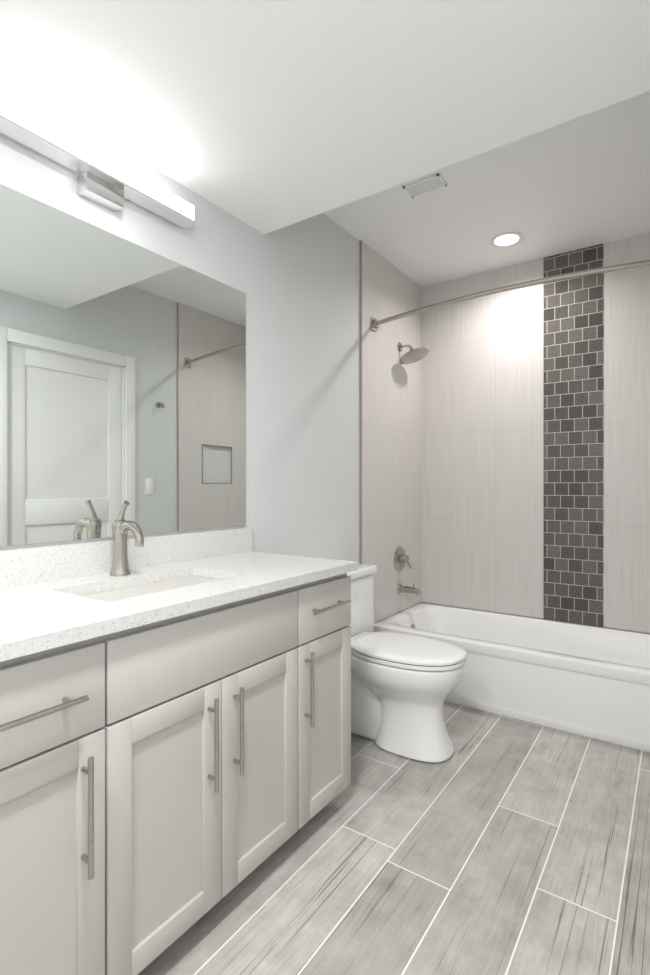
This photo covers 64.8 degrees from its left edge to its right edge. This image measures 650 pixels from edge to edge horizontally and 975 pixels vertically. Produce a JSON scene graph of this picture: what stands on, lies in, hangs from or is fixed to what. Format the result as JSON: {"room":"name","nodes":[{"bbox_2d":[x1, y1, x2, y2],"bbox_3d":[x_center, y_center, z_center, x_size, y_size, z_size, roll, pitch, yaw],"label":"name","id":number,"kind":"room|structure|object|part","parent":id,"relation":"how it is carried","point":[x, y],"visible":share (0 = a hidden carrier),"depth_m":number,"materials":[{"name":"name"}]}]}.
{"room":"bathroom","nodes":[
{"label":"bathroom","id":0,"kind":"room"},
{"bbox_2d":[0,74,418,622],"bbox_3d":[-0.547,-0.179,1.923,0.100,2.643,4.337,0,0,35],"label":"wall","id":1,"kind":"structure","parent":0,"point":[298,283],"depth_m":2.33,"materials":[{"name":"white paint"}]},
{"bbox_2d":[0,94,194,227],"bbox_3d":[-0.678,-0.941,1.572,0.079,0.115,0.650,0,0,35],"label":"sconce","id":2,"kind":"object","parent":1,"relation":"attached to","point":[107,182],"visible":1,"depth_m":1.52,"materials":[{"name":"silver metal"}]},
{"bbox_2d":[0,184,245,546],"bbox_3d":[-0.929,-0.326,1.275,0.005,0.967,2.095,0,0,35],"label":"mirror","id":3,"kind":"object","parent":1,"relation":"attached to","point":[122,370],"visible":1,"depth_m":1.62,"materials":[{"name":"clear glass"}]},
{"bbox_2d":[0,527,251,588],"bbox_3d":[-0.917,0.219,1.279,0.020,0.100,2.116,0,0,35],"label":"backsplash","id":4,"kind":"structure","parent":1,"relation":"attached to","point":[26,566],"depth_m":1.57,"materials":[{"name":"white stone"}]},
{"bbox_2d":[360,240,361,563],"bbox_3d":[0.203,-0.129,2.905,0.014,2.543,0.004,0,0,35],"label":"trim","id":5,"kind":"structure","parent":1,"relation":"attached to","point":[361,402],"depth_m":2.90,"materials":[{"name":"grey"}]},
{"bbox_2d":[362,241,421,622],"bbox_3d":[0.441,-0.129,3.249,0.012,2.543,0.832,0,0,35],"label":"tile","id":6,"kind":"structure","parent":1,"relation":"attached to","point":[391,454],"depth_m":3.19,"materials":[{"name":"beige tile"}]},
{"bbox_2d":[394,546,411,570],"bbox_3d":[0.506,0.457,3.276,0.064,0.156,0.156,0,0,35],"label":"shower valve","id":7,"kind":"object","parent":6,"relation":"attached to","point":[401,558],"visible":1,"depth_m":3.26,"materials":[{"name":"silver metal"}]},
{"bbox_2d":[397,583,421,596],"bbox_3d":[0.544,0.646,3.250,0.155,0.080,0.064,0,0,35],"label":"tub spout","id":8,"kind":"object","parent":6,"relation":"attached to","point":[410,590],"visible":1,"depth_m":3.24,"materials":[{"name":"silver metal"}]},
{"bbox_2d":[398,342,428,363],"bbox_3d":[0.559,-0.864,3.239,0.191,0.140,0.192,0,0,35],"label":"shower head","id":9,"kind":"object","parent":6,"relation":"attached to","point":[412,355],"visible":1,"depth_m":3.23},
{"bbox_2d":[371,259,649,331],"bbox_3d":[0.922,-0.958,2.506,1.624,0.070,0.156,0,0,35],"label":"rail","id":10,"kind":"object","parent":6,"relation":"attached to","point":[375,323],"visible":1,"depth_m":2.43,"materials":[{"name":"silver metal"}]},
{"bbox_2d":[0,0,649,234],"bbox_3d":[-0.326,-1.304,0.706,1.850,0.394,2.589,0,0,35],"label":"ceiling","id":11,"kind":"structure","parent":0,"point":[264,117],"depth_m":1.39,"materials":[{"name":"white paint"}]},
{"bbox_2d":[138,701,649,974],"bbox_3d":[0.172,1.192,1.425,1.850,0.100,4.337,0,0,35],"label":"floor","id":12,"kind":"structure","parent":0,"point":[495,844],"depth_m":1.51,"materials":[{"name":"grey tile"}]},
{"bbox_2d":[0,565,358,974],"bbox_3d":[-0.702,0.721,1.123,0.550,0.844,2.104,0,0,35],"label":"bathroom vanity","id":13,"kind":"object","parent":12,"relation":"on","point":[175,737],"depth_m":1.17,"materials":[{"name":"grey paint"}]},
{"bbox_2d":[0,552,358,652],"bbox_3d":[-0.703,0.283,1.131,0.539,0.029,2.116,0,0,35],"label":"countertop","id":14,"kind":"structure","parent":13,"relation":"on","point":[43,611],"depth_m":1.28,"materials":[{"name":"white stone"}]},
{"bbox_2d":[104,501,147,576],"bbox_3d":[-0.598,0.154,1.553,0.140,0.228,0.062,0,0,35],"label":"faucet","id":15,"kind":"object","parent":14,"relation":"on","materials":[{"name":"silver metal"}]},
{"bbox_2d":[68,569,235,600],"bbox_3d":[-0.477,0.365,1.466,0.325,0.158,0.545,0,0,35],"label":"sink","id":16,"kind":"object","parent":14,"relation":"in","point":[118,589],"depth_m":1.54,"materials":[{"name":"white ceramic"}]},
{"bbox_2d":[347,564,466,762],"bbox_3d":[0.269,0.771,2.345,0.751,0.742,0.490,0,0,35],"label":"toilet","id":17,"kind":"object","parent":12,"relation":"on","point":[403,685],"visible":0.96,"depth_m":2.18,"materials":[{"name":"white ceramic"}]},
{"bbox_3d":[0.352,0.942,2.287,0.543,0.400,0.382,0,0,35],"label":"bowl","id":18,"kind":"part","parent":17,"relation":"part of","materials":[{"name":"white ceramic"}]},
{"bbox_3d":[0.357,0.720,2.284,0.538,0.040,0.376,0,0,35],"label":"seat","id":19,"kind":"part","parent":17,"relation":"part of","materials":[{"name":"white plastic"}]},
{"bbox_2d":[374,603,649,751],"bbox_3d":[1.139,0.972,2.819,1.644,0.340,0.715,0,0,35],"label":"bathtub","id":20,"kind":"object","parent":12,"relation":"on","point":[588,681],"visible":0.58,"depth_m":2.56,"materials":[{"name":"white ceramic"}]},
{"bbox_2d":[324,91,649,286],"bbox_3d":[0.904,-1.451,2.480,1.850,0.100,1.768,0,0,35],"label":"ceiling","id":21,"kind":"structure","parent":0,"point":[583,181],"depth_m":2.53,"materials":[{"name":"white paint"}]},
{"bbox_2d":[403,173,446,197],"bbox_3d":[0.462,-1.397,2.371,0.176,0.008,0.100,0,0,35],"label":"ceiling vent","id":22,"kind":"object","parent":21,"relation":"in","point":[425,185],"visible":1,"depth_m":2.36,"materials":[{"name":"white paint"}]},
{"bbox_2d":[490,232,522,247],"bbox_3d":[1.025,-1.397,2.891,0.180,0.007,0.180,0,0,35],"label":"recessed light","id":23,"kind":"object","parent":21,"relation":"in","point":[505,239],"visible":1,"depth_m":2.89,"materials":[{"name":"white glass"}]},
{"bbox_2d":[421,602,649,633],"bbox_3d":[1.379,-0.179,3.165,1.850,2.643,0.100,0,0,35],"label":"wall","id":24,"kind":"structure","parent":0,"point":[537,618],"depth_m":3.15,"materials":[{"name":"white paint"}]},
{"bbox_2d":[422,232,649,632],"bbox_3d":[1.348,-0.300,3.119,1.650,2.201,0.012,0,0,35],"label":"tile","id":25,"kind":"structure","parent":24,"relation":"attached to","point":[482,454],"depth_m":3.23,"materials":[{"name":"beige tile"}]},
{"bbox_2d":[543,243,603,626],"bbox_3d":[1.465,-0.300,3.028,0.323,2.201,0.003,0,0,35],"label":"tile","id":26,"kind":"object","parent":25,"relation":"attached to","point":[573,450],"depth_m":3.02,"materials":[{"name":"tile"}]}
]}

